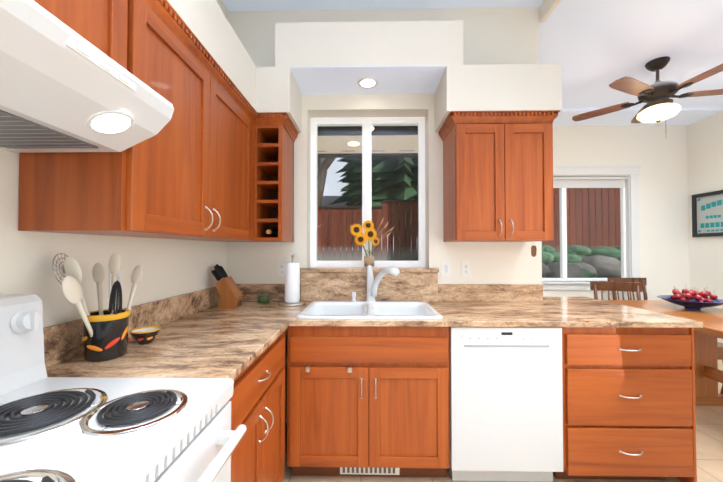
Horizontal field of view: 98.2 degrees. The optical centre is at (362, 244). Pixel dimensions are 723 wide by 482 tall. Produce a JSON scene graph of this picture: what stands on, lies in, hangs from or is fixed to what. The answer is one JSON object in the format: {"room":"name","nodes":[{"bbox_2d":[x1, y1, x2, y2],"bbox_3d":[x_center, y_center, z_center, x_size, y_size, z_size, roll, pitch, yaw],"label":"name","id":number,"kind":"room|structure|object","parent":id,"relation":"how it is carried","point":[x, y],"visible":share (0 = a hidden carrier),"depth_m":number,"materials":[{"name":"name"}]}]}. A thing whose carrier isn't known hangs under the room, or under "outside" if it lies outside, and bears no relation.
{"room":"kitchen","nodes":[
{"label":"kitchen","id":0,"kind":"room"},
{"bbox_2d":[0,0,259,327],"bbox_3d":[-0.965,-0.326,-0.350,0.480,3.250,5.940,0,-1,1],"label":"wall","id":1,"kind":"structure","parent":0,"point":[172,267],"depth_m":1.43,"materials":[{"name":"beige paint"}]},
{"bbox_2d":[33,0,129,71],"bbox_3d":[-0.892,-0.647,0.749,0.343,0.413,0.444,0,-1,1],"label":"upper cabinet","id":2,"kind":"object","parent":1,"relation":"attached to","point":[105,24],"depth_m":0.88,"materials":[{"name":"brown wood"}]},
{"bbox_2d":[0,0,173,152],"bbox_3d":[-0.821,-0.360,0.576,0.492,0.158,0.751,0,-1,1],"label":"range hood","id":3,"kind":"object","parent":2,"relation":"attached to","point":[64,87],"visible":1,"depth_m":0.70,"materials":[{"name":"white metal"}]},
{"bbox_2d":[108,269,123,297],"bbox_3d":[-1.051,0.165,1.340,0.009,0.116,0.072,0,-1,1],"label":"electrical outlet","id":4,"kind":"object","parent":1,"relation":"attached to","point":[120,276],"visible":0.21,"depth_m":1.35,"materials":[{"name":"white plastic"}]},
{"bbox_2d":[18,0,257,241],"bbox_3d":[-0.879,-0.438,1.499,0.344,0.807,1.063,0,-1,1],"label":"upper cabinet","id":5,"kind":"object","parent":1,"relation":"attached to","point":[212,159],"depth_m":1.17,"materials":[{"name":"brown wood"}]},
{"bbox_2d":[258,116,273,241],"bbox_3d":[-0.867,-0.427,2.213,0.344,0.807,0.366,0,-1,1],"label":"wine rack","id":6,"kind":"object","parent":1,"relation":"attached to","point":[265,137],"depth_m":2.16,"materials":[{"name":"brown wood"}]},
{"bbox_2d":[340,467,399,474],"bbox_3d":[0.042,1.283,1.795,0.340,0.060,0.013,0,-1,1],"label":"air vent","id":7,"kind":"object","parent":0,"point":[370,471],"visible":0.65,"depth_m":1.79,"materials":[{"name":"white metal"}]},
{"bbox_2d":[260,0,575,421],"bbox_3d":[0.326,-0.234,2.307,2.010,3.150,0.580,0,-1,1],"label":"wall","id":8,"kind":"structure","parent":0,"point":[488,58],"depth_m":2.36,"materials":[{"name":"beige paint"}]},
{"bbox_2d":[278,261,286,275],"bbox_3d":[-0.606,0.182,2.381,0.072,0.116,0.009,0,-1,1],"label":"electrical outlet","id":9,"kind":"object","parent":8,"relation":"attached to","point":[281,268],"visible":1,"depth_m":2.38,"materials":[{"name":"white plastic"}]},
{"bbox_2d":[310,117,424,266],"bbox_3d":[0.043,-0.428,2.553,0.927,1.210,0.078,0,-1,1],"label":"kitchen window","id":10,"kind":"structure","parent":8,"relation":"in","point":[366,123],"depth_m":2.54,"materials":[{"name":"white plastic"}]},
{"bbox_2d":[441,261,450,275],"bbox_3d":[0.630,0.179,2.360,0.072,0.116,0.010,0,-1,1],"label":"light switch","id":11,"kind":"object","parent":8,"relation":"attached to","point":[445,268],"visible":1,"depth_m":2.36,"materials":[{"name":"white plastic"}]},
{"bbox_2d":[462,261,471,275],"bbox_3d":[0.786,0.179,2.358,0.072,0.116,0.009,0,-1,1],"label":"electrical outlet","id":12,"kind":"object","parent":8,"relation":"attached to","point":[466,268],"visible":1,"depth_m":2.36,"materials":[{"name":"white plastic"}]},
{"bbox_2d":[438,110,559,241],"bbox_3d":[0.921,-0.442,2.175,0.698,0.835,0.382,0,-1,1],"label":"upper cabinet","id":13,"kind":"object","parent":8,"relation":"attached to","point":[497,176],"visible":1,"depth_m":2.03,"materials":[{"name":"brown wood"}]},
{"bbox_2d":[531,241,536,256],"bbox_3d":[1.127,0.027,2.059,0.032,0.105,0.008,0,-1,1],"label":"key fob","id":14,"kind":"object","parent":13,"relation":"hanging from","point":[533,250],"visible":1,"depth_m":2.06,"materials":[{"name":"brown metal"}]},
{"bbox_2d":[222,0,722,125],"bbox_3d":[1.635,-1.560,0.535,5.650,0.756,7.760,0,-1,1],"label":"ceiling","id":15,"kind":"structure","parent":0,"point":[595,48],"depth_m":2.49,"materials":[{"name":"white paint"}]},
{"bbox_2d":[357,77,377,88],"bbox_3d":[0.039,-1.150,2.231,0.150,0.008,0.150,0,-1,1],"label":"recessed light","id":16,"kind":"object","parent":15,"relation":"in","point":[367,82],"visible":1,"depth_m":2.22,"materials":[{"name":"white glass"}]},
{"bbox_2d":[572,56,722,122],"bbox_3d":[2.732,-1.323,2.842,1.278,0.715,1.271,0,-1,1],"label":"ceiling fan","id":17,"kind":"object","parent":15,"relation":"hanging from","point":[657,95],"visible":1,"depth_m":2.80,"materials":[{"name":"brown wood"}]},
{"bbox_2d":[282,360,722,481],"bbox_3d":[1.635,1.362,0.489,5.650,0.100,7.760,0,-1,1],"label":"floor","id":18,"kind":"structure","parent":0,"point":[709,442],"depth_m":1.88,"materials":[{"name":"tile"}]},
{"bbox_2d":[0,294,246,481],"bbox_3d":[-0.698,0.728,0.556,0.735,1.170,0.755,0,-1,1],"label":"range","id":19,"kind":"object","parent":18,"relation":"on","point":[71,429],"visible":1,"depth_m":0.72,"materials":[{"name":"white metal"}]},
{"bbox_2d":[229,330,285,481],"bbox_3d":[-0.717,0.885,1.345,0.674,0.882,0.814,0,-1,1],"label":"base cabinet","id":20,"kind":"object","parent":18,"relation":"on","point":[257,399],"visible":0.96,"depth_m":1.29,"materials":[{"name":"brown wood"}]},
{"bbox_2d":[448,327,562,481],"bbox_3d":[0.794,0.897,2.023,0.602,0.877,0.636,0,-1,1],"label":"dishwasher","id":21,"kind":"object","parent":18,"relation":"on","point":[506,405],"visible":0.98,"depth_m":1.71,"materials":[{"name":"white metal"}]},
{"bbox_2d":[553,327,606,478],"bbox_3d":[1.224,0.895,2.029,0.246,0.882,0.621,0,-1,1],"label":"base cabinet","id":22,"kind":"object","parent":18,"relation":"on","point":[584,349],"depth_m":1.70,"materials":[{"name":"brown wood"}]},
{"bbox_2d":[590,281,642,299],"bbox_3d":[2.819,0.890,3.366,0.482,0.936,0.471,0,-1,19],"label":"chair","id":23,"kind":"object","parent":18,"relation":"on","point":[595,286],"visible":0.38,"depth_m":3.57,"materials":[{"name":"brown wood"}]},
{"bbox_2d":[607,278,647,299],"bbox_3d":[3.496,0.899,3.906,0.516,0.936,0.471,0,-1,-4],"label":"chair","id":24,"kind":"object","parent":18,"relation":"on","point":[643,281],"visible":0.19,"depth_m":4.11,"materials":[{"name":"brown wood"}]},
{"bbox_2d":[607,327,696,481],"bbox_3d":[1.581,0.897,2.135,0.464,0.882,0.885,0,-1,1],"label":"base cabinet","id":25,"kind":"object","parent":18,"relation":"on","point":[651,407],"depth_m":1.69,"materials":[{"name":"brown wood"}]},
{"bbox_2d":[43,267,702,380],"bbox_3d":[0.395,0.307,1.776,2.883,0.284,1.701,0,-1,1],"label":"countertop","id":26,"kind":"structure","parent":25,"relation":"on","point":[201,334],"depth_m":1.73,"materials":[{"name":"beige stone"}]},
{"bbox_2d":[52,253,143,361],"bbox_3d":[-0.941,0.217,1.105,0.180,0.377,0.264,0,-1,1],"label":"utensil crock","id":27,"kind":"object","parent":26,"relation":"on","point":[105,335],"visible":1,"depth_m":1.09,"materials":[{"name":"black ceramic"}]},
{"bbox_2d":[129,326,160,344],"bbox_3d":[-0.904,0.380,1.306,0.110,0.058,0.110,0,-1,1],"label":"bowl","id":28,"kind":"object","parent":26,"relation":"on","point":[144,335],"visible":1,"depth_m":1.28,"materials":[{"name":"black ceramic"}]},
{"bbox_2d":[211,264,242,308],"bbox_3d":[-0.916,0.275,2.110,0.185,0.293,0.110,0,-1,1],"label":"knife block","id":29,"kind":"object","parent":26,"relation":"on","point":[231,294],"visible":1,"depth_m":2.06,"materials":[{"name":"brown wood"}]},
{"bbox_2d":[258,290,268,304],"bbox_3d":[-0.712,0.376,2.260,0.086,0.095,0.086,0,-1,1],"label":"candle","id":30,"kind":"object","parent":26,"relation":"on","point":[263,298],"visible":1,"depth_m":2.23,"materials":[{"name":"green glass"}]},
{"bbox_2d":[278,254,305,306],"bbox_3d":[-0.500,0.243,2.239,0.192,0.361,0.192,0,-1,1],"label":"paper towel","id":31,"kind":"object","parent":26,"relation":"on","point":[292,283],"visible":1,"depth_m":2.19,"materials":[{"name":"white paper"}]},
{"bbox_2d":[297,300,442,318],"bbox_3d":[0.044,0.510,2.047,0.844,0.202,0.572,0,-1,1],"label":"sink","id":32,"kind":"object","parent":26,"relation":"in","point":[345,309],"visible":0.44,"depth_m":2.21,"materials":[{"name":"white ceramic"}]},
{"bbox_2d":[351,292,355,301],"bbox_3d":[-0.061,0.378,2.292,0.040,0.067,0.040,0,-1,1],"label":"soap dispenser","id":33,"kind":"object","parent":32,"relation":"on","point":[353,297],"visible":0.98,"depth_m":2.28,"materials":[{"name":"white plastic"}]},
{"bbox_2d":[350,219,394,266],"bbox_3d":[0.075,-0.017,2.443,0.357,0.382,0.086,0,-1,1],"label":"flower arrangement","id":34,"kind":"object","parent":26,"relation":"on","point":[360,239],"visible":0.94,"depth_m":2.43,"materials":[{"name":"yellow plant"}]},
{"bbox_2d":[366,265,399,301],"bbox_3d":[0.139,0.277,2.192,0.072,0.266,0.313,1,-1,-40],"label":"faucet","id":35,"kind":"object","parent":26,"relation":"on","point":[372,286],"visible":1,"depth_m":2.23,"materials":[{"name":"white metal"}]},
{"bbox_2d":[603,300,722,405],"bbox_3d":[2.883,0.962,2.404,0.900,0.760,1.980,0,-1,1],"label":"dining table","id":36,"kind":"object","parent":18,"relation":"on","point":[708,375],"visible":0.54,"depth_m":2.63,"materials":[{"name":"brown wood"}]},
{"bbox_2d":[657,286,722,309],"bbox_3d":[3.051,0.487,2.899,0.480,0.203,0.480,0,-1,1],"label":"bowl","id":37,"kind":"object","parent":36,"relation":"on","point":[691,299],"visible":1,"depth_m":2.85,"materials":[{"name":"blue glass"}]},
{"bbox_2d":[717,342,722,393],"bbox_3d":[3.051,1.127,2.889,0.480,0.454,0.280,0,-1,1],"label":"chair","id":38,"kind":"object","parent":18,"relation":"on","point":[720,350],"visible":0.08,"depth_m":2.78,"materials":[{"name":"brown wood"}]},
{"bbox_2d":[576,125,687,299],"bbox_3d":[2.895,-0.203,4.313,3.000,3.150,0.120,0,-1,1],"label":"wall","id":39,"kind":"structure","parent":0,"point":[661,152],"depth_m":4.24,"materials":[{"name":"beige paint"}]},
{"bbox_2d":[318,126,417,157],"bbox_3d":[-1.206,-1.425,3.682,5.540,0.225,2.000,0,-1,1],"label":"roof","id":40,"kind":"structure","parent":39,"relation":"attached to","point":[393,138],"depth_m":4.10,"materials":[{"name":"brown"}]},
{"bbox_2d":[542,166,641,289],"bbox_3d":[2.780,-0.230,4.286,1.970,1.673,0.162,0,-1,1],"label":"dining room window","id":41,"kind":"structure","parent":39,"relation":"in","point":[580,177],"depth_m":4.27,"materials":[{"name":"white"}]},
{"bbox_2d":[688,112,722,342],"bbox_3d":[4.400,-0.313,0.468,0.120,3.250,7.760,0,-1,1],"label":"wall","id":42,"kind":"structure","parent":0,"point":[705,136],"depth_m":4.02,"materials":[{"name":"beige paint"}]},
{"bbox_2d":[692,190,722,236],"bbox_3d":[4.378,-0.387,3.723,0.030,0.560,0.865,0,-1,1],"label":"framed picture","id":43,"kind":"object","parent":42,"relation":"attached to","point":[707,214],"visible":0.98,"depth_m":3.97,"materials":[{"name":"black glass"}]},
{"label":"outside","id":44,"kind":"structure","parent":0,"visible":0},
{"bbox_2d":[317,250,399,260],"bbox_3d":[0.497,1.082,31.301,80.000,0.930,57.320,0,-1,1],"label":"ground","id":45,"kind":"structure","parent":44,"point":[358,254],"depth_m":10.43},
{"bbox_2d":[317,200,417,260],"bbox_3d":[-3.735,-0.274,7.563,10.350,1.595,0.090,0,-1,1],"label":"fence","id":46,"kind":"object","parent":45,"relation":"on","point":[408,243],"depth_m":7.48,"materials":[{"name":"brown wood"}]},
{"bbox_2d":[317,157,417,249],"bbox_3d":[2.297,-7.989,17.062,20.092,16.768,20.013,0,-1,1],"label":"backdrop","id":47,"kind":"object","parent":45,"relation":"on","point":[356,175],"depth_m":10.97,"materials":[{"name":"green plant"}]},
{"bbox_2d":[542,188,620,251],"bbox_3d":[5.272,-0.759,6.817,7.688,2.340,0.090,0,-1,1],"label":"fence","id":48,"kind":"object","parent":45,"relation":"on","point":[582,203],"depth_m":6.81,"materials":[{"name":"brown wood"}]},
{"bbox_2d":[542,245,620,277],"bbox_3d":[5.057,0.430,5.690,7.757,0.945,1.942,0,-1,1],"label":"rocks","id":49,"kind":"object","parent":45,"relation":"on","point":[574,254],"depth_m":5.18}
]}

